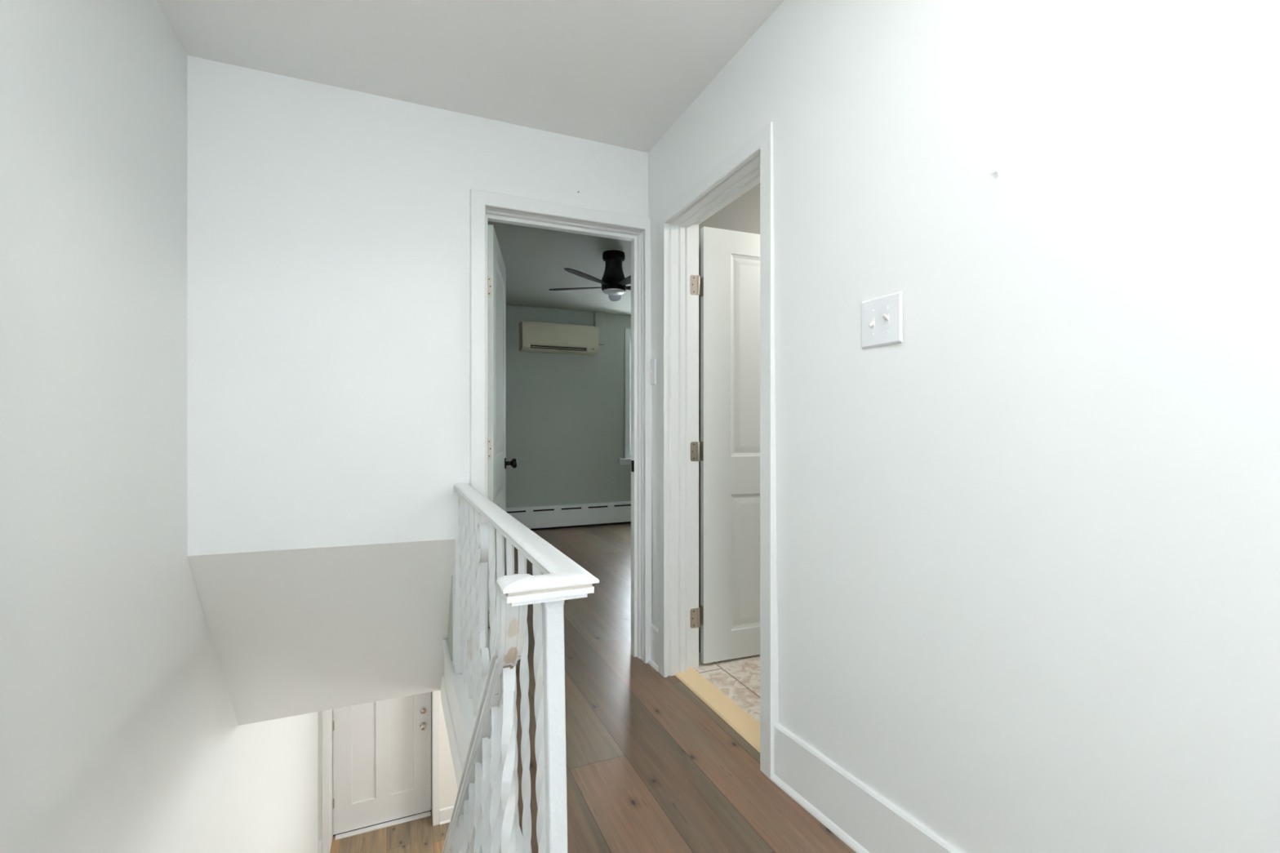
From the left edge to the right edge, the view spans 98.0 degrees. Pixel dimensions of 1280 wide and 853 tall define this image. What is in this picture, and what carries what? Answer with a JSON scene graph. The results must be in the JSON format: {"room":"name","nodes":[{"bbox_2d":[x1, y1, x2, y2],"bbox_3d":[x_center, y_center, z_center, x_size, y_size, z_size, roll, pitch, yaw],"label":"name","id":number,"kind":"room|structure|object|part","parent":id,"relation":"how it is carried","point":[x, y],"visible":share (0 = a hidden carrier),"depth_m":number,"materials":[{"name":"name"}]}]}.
{"room":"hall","nodes":[
{"label":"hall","id":0,"kind":"room"},
{"bbox_2d":[0,0,317,852],"bbox_3d":[-1.536,1.255,1.629,0.150,5.130,7.700,0,0,-23],"label":"wall","id":1,"kind":"structure","parent":0,"point":[121,732],"depth_m":1.41,"materials":[{"name":"white paint"}]},
{"bbox_2d":[187,538,455,725],"bbox_3d":[-1.343,0.853,2.515,0.900,1.065,0.820,0,0,-23],"label":"ceiling","id":2,"kind":"structure","parent":0,"point":[301,631],"depth_m":2.38,"materials":[{"name":"paint"}]},
{"bbox_2d":[317,690,457,839],"bbox_3d":[-0.885,2.603,5.971,4.450,2.435,0.300,0,0,-23],"label":"wall","id":3,"kind":"structure","parent":0,"point":[448,785],"depth_m":5.37,"materials":[{"name":"paint"}]},
{"bbox_2d":[317,839,322,852],"bbox_3d":[-2.852,3.755,4.955,0.035,0.131,0.028,0,0,-23],"label":"baseboard","id":4,"kind":"structure","parent":3,"relation":"attached to","point":[319,842],"depth_m":4.96,"materials":[{"name":"paint"}]},
{"bbox_2d":[322,690,439,852],"bbox_3d":[-2.429,2.769,5.268,0.989,2.102,0.253,0,0,-23],"label":"trim","id":5,"kind":"structure","parent":3,"relation":"attached to","point":[327,715],"depth_m":5.11,"materials":[{"name":"paint"}]},
{"bbox_2d":[332,692,431,839],"bbox_3d":[-2.467,2.801,5.332,0.873,2.038,0.109,0,0,-23],"label":"door","id":6,"kind":"structure","parent":3,"relation":"in","point":[382,748],"depth_m":5.34,"materials":[{"name":"paint"}]},
{"bbox_3d":[-2.446,3.815,5.325,0.830,0.010,0.055,0,0,-23],"label":"sill","id":7,"kind":"part","parent":6,"relation":"part of","materials":[{"name":"paint"}]},
{"bbox_3d":[-2.126,2.940,5.455,0.062,0.062,0.067,0,0,-23],"label":"knob","id":8,"kind":"part","parent":6,"relation":"part of","materials":[{"name":"silver metal"}]},
{"bbox_2d":[440,805,453,824],"bbox_3d":[-0.419,3.755,5.991,3.276,0.131,0.028,0,0,-23],"label":"baseboard","id":9,"kind":"structure","parent":3,"relation":"attached to","point":[445,813],"depth_m":5.37,"materials":[{"name":"paint"}]},
{"bbox_2d":[329,808,449,852],"bbox_3d":[0.511,3.880,2.500,4.600,0.120,7.700,0,0,-23],"label":"floor","id":10,"kind":"structure","parent":0,"point":[420,835],"depth_m":5.15,"materials":[{"name":"brown wood"}]},
{"bbox_2d":[187,55,648,673],"bbox_3d":[0.424,0.037,2.898,4.450,2.695,0.140,0,0,-23],"label":"wall","id":11,"kind":"structure","parent":0,"point":[329,226],"depth_m":2.15,"materials":[{"name":"white paint"}]},
{"bbox_2d":[488,224,516,662],"bbox_3d":[-0.696,0.102,2.837,0.102,2.012,0.705,0,0,-9],"label":"door","id":12,"kind":"structure","parent":11,"relation":"in","point":[498,463],"depth_m":2.66,"materials":[{"name":"paint"}]},
{"bbox_3d":[-0.724,0.205,3.122,0.067,0.062,0.062,0,0,-9],"label":"knob","id":13,"kind":"part","parent":12,"relation":"part of","materials":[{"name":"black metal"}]},
{"bbox_2d":[470,188,651,681],"bbox_3d":[-0.357,0.062,2.556,0.829,2.116,0.161,0,0,-23],"label":"trim","id":14,"kind":"structure","parent":11,"relation":"attached to","point":[486,206],"depth_m":2.59,"materials":[{"name":"paint"}]},
{"bbox_3d":[-0.036,0.193,2.720,0.002,0.055,0.032,0,0,-23],"label":"strike plate","id":15,"kind":"part","parent":14,"relation":"part of","materials":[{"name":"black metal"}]},
{"bbox_2d":[447,575,453,661],"bbox_3d":[-1.457,0.037,4.061,0.109,2.695,3.485,0,0,-23],"label":"wall","id":16,"kind":"structure","parent":0,"point":[450,633],"depth_m":2.47,"materials":[{"name":"paint"}]},
{"bbox_2d":[440,639,524,852],"bbox_3d":[-0.554,1.203,1.883,0.074,0.358,2.182,0,0,-24],"label":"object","id":17,"kind":"structure","parent":16,"relation":"attached to","point":[458,708],"depth_m":2.20,"materials":[{"name":"paint"}]},
{"bbox_2d":[155,0,783,315],"bbox_3d":[0.462,-1.370,2.615,4.600,0.120,7.950,0,0,-23],"label":"ceiling","id":18,"kind":"structure","parent":0,"point":[617,73],"depth_m":1.97,"materials":[{"name":"white paint"}]},
{"bbox_2d":[548,249,631,301],"bbox_3d":[-0.160,-1.157,4.210,0.995,0.305,1.023,0,0,-23],"label":"ceiling fan","id":19,"kind":"object","parent":18,"relation":"hanging from","point":[614,282],"visible":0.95,"depth_m":4.14,"materials":[{"name":"black plastic"}]},
{"bbox_3d":[-0.495,-1.065,4.296,0.450,0.027,0.104,0,0,17],"label":"blade","id":20,"kind":"part","parent":19,"relation":"part of","materials":[{"name":"black wood"}]},
{"bbox_3d":[-0.376,-1.065,3.951,0.104,0.027,0.450,0,0,35],"label":"blade","id":21,"kind":"part","parent":19,"relation":"part of","materials":[{"name":"black wood"}]},
{"bbox_2d":[602,288,624,295],"bbox_3d":[-0.199,-1.016,4.205,0.170,0.021,0.170,0,0,-23],"label":"diffuser","id":22,"kind":"object","parent":19,"relation":"attached to","point":[612,291],"depth_m":4.16,"materials":[{"name":"white glass"}]},
{"bbox_3d":[-0.204,-1.065,4.515,0.104,0.027,0.450,0,0,-1],"label":"blade","id":23,"kind":"part","parent":19,"relation":"part of","materials":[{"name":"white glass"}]},
{"bbox_3d":[-0.012,-1.065,3.958,0.104,0.027,0.450,0,0,-37],"label":"blade","id":24,"kind":"part","parent":19,"relation":"part of","materials":[{"name":"black wood"}]},
{"bbox_3d":[0.095,-1.065,4.307,0.450,0.027,0.104,0,0,-19],"label":"blade","id":25,"kind":"part","parent":19,"relation":"part of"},
{"bbox_2d":[506,304,631,507],"bbox_3d":[-0.580,0.037,6.410,3.545,2.695,0.150,0,0,-23],"label":"wall","id":26,"kind":"structure","parent":0,"point":[565,412],"depth_m":6.22,"materials":[{"name":"paint"}]},
{"bbox_2d":[519,320,599,355],"bbox_3d":[-0.882,-0.966,6.095,0.846,0.302,0.194,0,0,-23],"label":"air conditioner","id":27,"kind":"object","parent":26,"relation":"attached to","point":[534,336],"visible":1,"depth_m":6.01,"materials":[{"name":"plastic"}]},
{"bbox_2d":[530,345,586,351],"bbox_3d":[-0.884,-0.852,6.037,0.627,0.034,0.006,0,0,-23],"label":"vent","id":28,"kind":"object","parent":27,"relation":"attached to","point":[539,348],"depth_m":6.01,"materials":[{"name":"black plastic"}]},
{"bbox_2d":[506,501,631,530],"bbox_3d":[-0.574,0.995,6.288,3.230,0.250,0.080,0,0,-23],"label":"baseboard heater","id":29,"kind":"object","parent":26,"relation":"attached to","point":[576,515],"visible":0.27,"depth_m":6.17,"materials":[{"name":"metal"}]},
{"bbox_2d":[593,311,604,345],"bbox_3d":[-0.466,-1.124,6.345,0.115,0.368,0.060,0,0,-23],"label":"conduit cover","id":30,"kind":"object","parent":26,"relation":"attached to","point":[598,317],"visible":0.71,"depth_m":6.32,"materials":[{"name":"paint"}]},
{"bbox_2d":[617,328,631,465],"bbox_3d":[0.140,-0.352,6.641,0.860,1.595,0.130,0,0,-23],"label":"window","id":31,"kind":"structure","parent":26,"relation":"in","point":[626,460],"depth_m":6.49,"materials":[{"name":"paint"}]},
{"bbox_3d":[0.147,0.406,6.622,0.860,0.077,0.090,0,0,-23],"label":"sill","id":32,"kind":"part","parent":31,"relation":"part of","materials":[{"name":"paint"}]},
{"bbox_3d":[0.127,-0.390,6.657,0.690,1.520,0.090,0,0,-23],"label":"frame","id":33,"kind":"part","parent":31,"relation":"part of","materials":[{"name":"paint"}]},
{"bbox_2d":[506,523,856,852],"bbox_3d":[0.561,1.220,2.576,4.450,0.200,7.800,0,0,-23],"label":"floor","id":34,"kind":"structure","parent":0,"point":[651,767],"depth_m":1.93,"materials":[{"name":"brown wood"}]},
{"bbox_2d":[442,482,599,852],"bbox_3d":[-0.679,1.874,2.126,0.148,3.280,2.797,0,0,-23],"label":"wooden railing","id":35,"kind":"object","parent":34,"relation":"on","point":[485,817],"visible":1,"depth_m":1.14,"materials":[{"name":"white paint"}]},
{"bbox_3d":[-0.708,1.555,2.114,0.061,2.643,2.797,0,0,-23],"label":"stair handrail","id":36,"kind":"part","parent":35,"relation":"part of","materials":[{"name":"paint"}]},
{"bbox_3d":[-0.419,0.252,1.590,0.058,0.036,1.607,0,0,-24],"label":"handrail","id":37,"kind":"part","parent":35,"relation":"part of","materials":[{"name":"white wood"}]},
{"bbox_3d":[-0.129,0.692,0.893,0.070,0.857,0.055,0,0,-23],"label":"newel post","id":38,"kind":"part","parent":35,"relation":"part of","materials":[{"name":"white wood"}]},
{"bbox_2d":[698,410,700,652],"bbox_3d":[1.285,0.520,3.197,2.330,1.200,0.015,0,0,-23],"label":"tiled wall","id":39,"kind":"structure","parent":0,"point":[699,411],"depth_m":2.77,"materials":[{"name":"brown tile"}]},
{"bbox_2d":[698,182,759,410],"bbox_3d":[2.171,-0.095,1.302,2.484,2.430,4.195,0,0,-23],"label":"wall","id":40,"kind":"structure","parent":0,"point":[743,214],"depth_m":2.86,"materials":[{"name":"paint"}]},
{"bbox_2d":[648,0,1279,852],"bbox_3d":[0.979,-0.095,0.786,0.264,2.430,4.180,0,0,-23],"label":"wall","id":41,"kind":"structure","parent":0,"point":[1028,540],"depth_m":1.08,"materials":[{"name":"white paint"}]},
{"bbox_2d":[648,358,656,385],"bbox_3d":[0.052,-0.258,2.622,0.020,0.120,0.070,0,0,-23],"label":"light switch","id":42,"kind":"object","parent":41,"relation":"attached to","point":[652,370],"visible":1,"depth_m":2.61,"materials":[{"name":"plastic"}]},
{"bbox_2d":[648,623,658,671],"bbox_3d":[0.068,1.032,2.602,0.028,0.177,0.125,0,0,-23],"label":"baseboard","id":43,"kind":"structure","parent":41,"relation":"attached to","point":[653,661],"depth_m":2.60,"materials":[{"name":"paint"}]},
{"bbox_2d":[675,666,759,752],"bbox_3d":[0.348,1.115,2.194,0.106,0.010,0.845,0,0,-23],"label":"threshold","id":44,"kind":"object","parent":41,"relation":"attached to","point":[740,721],"depth_m":2.21,"materials":[{"name":"beige wood"}]},
{"bbox_2d":[658,121,778,779],"bbox_3d":[0.338,0.072,2.188,0.194,2.096,0.856,0,0,-23],"label":"trim","id":45,"kind":"structure","parent":41,"relation":"attached to","point":[751,164],"depth_m":2.50,"materials":[{"name":"paint"}]},
{"bbox_2d":[690,226,759,663],"bbox_3d":[0.614,0.086,2.702,0.807,2.045,0.102,0,0,-21],"label":"door","id":46,"kind":"structure","parent":41,"relation":"in","point":[730,260],"depth_m":2.65,"materials":[{"name":"paint"}]},
{"bbox_2d":[770,723,962,852],"bbox_3d":[1.129,1.032,0.404,0.028,0.177,3.069,0,0,-27],"label":"baseboard","id":47,"kind":"structure","parent":41,"relation":"attached to","point":[865,820],"depth_m":1.51,"materials":[{"name":"paint"}]},
{"bbox_2d":[862,290,902,349],"bbox_3d":[0.595,-0.264,1.385,0.020,0.123,0.127,0,0,-23],"label":"light switch","id":48,"kind":"object","parent":41,"relation":"attached to","point":[882,316],"visible":1,"depth_m":1.38,"materials":[{"name":"plastic"}]},
{"bbox_2d":[991,168,997,173],"bbox_3d":[0.715,-0.514,1.120,0.010,0.009,0.009,0,0,-23],"label":"nail","id":49,"kind":"object","parent":41,"relation":"attached to","point":[994,171],"visible":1,"depth_m":1.12,"materials":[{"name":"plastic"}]}
]}

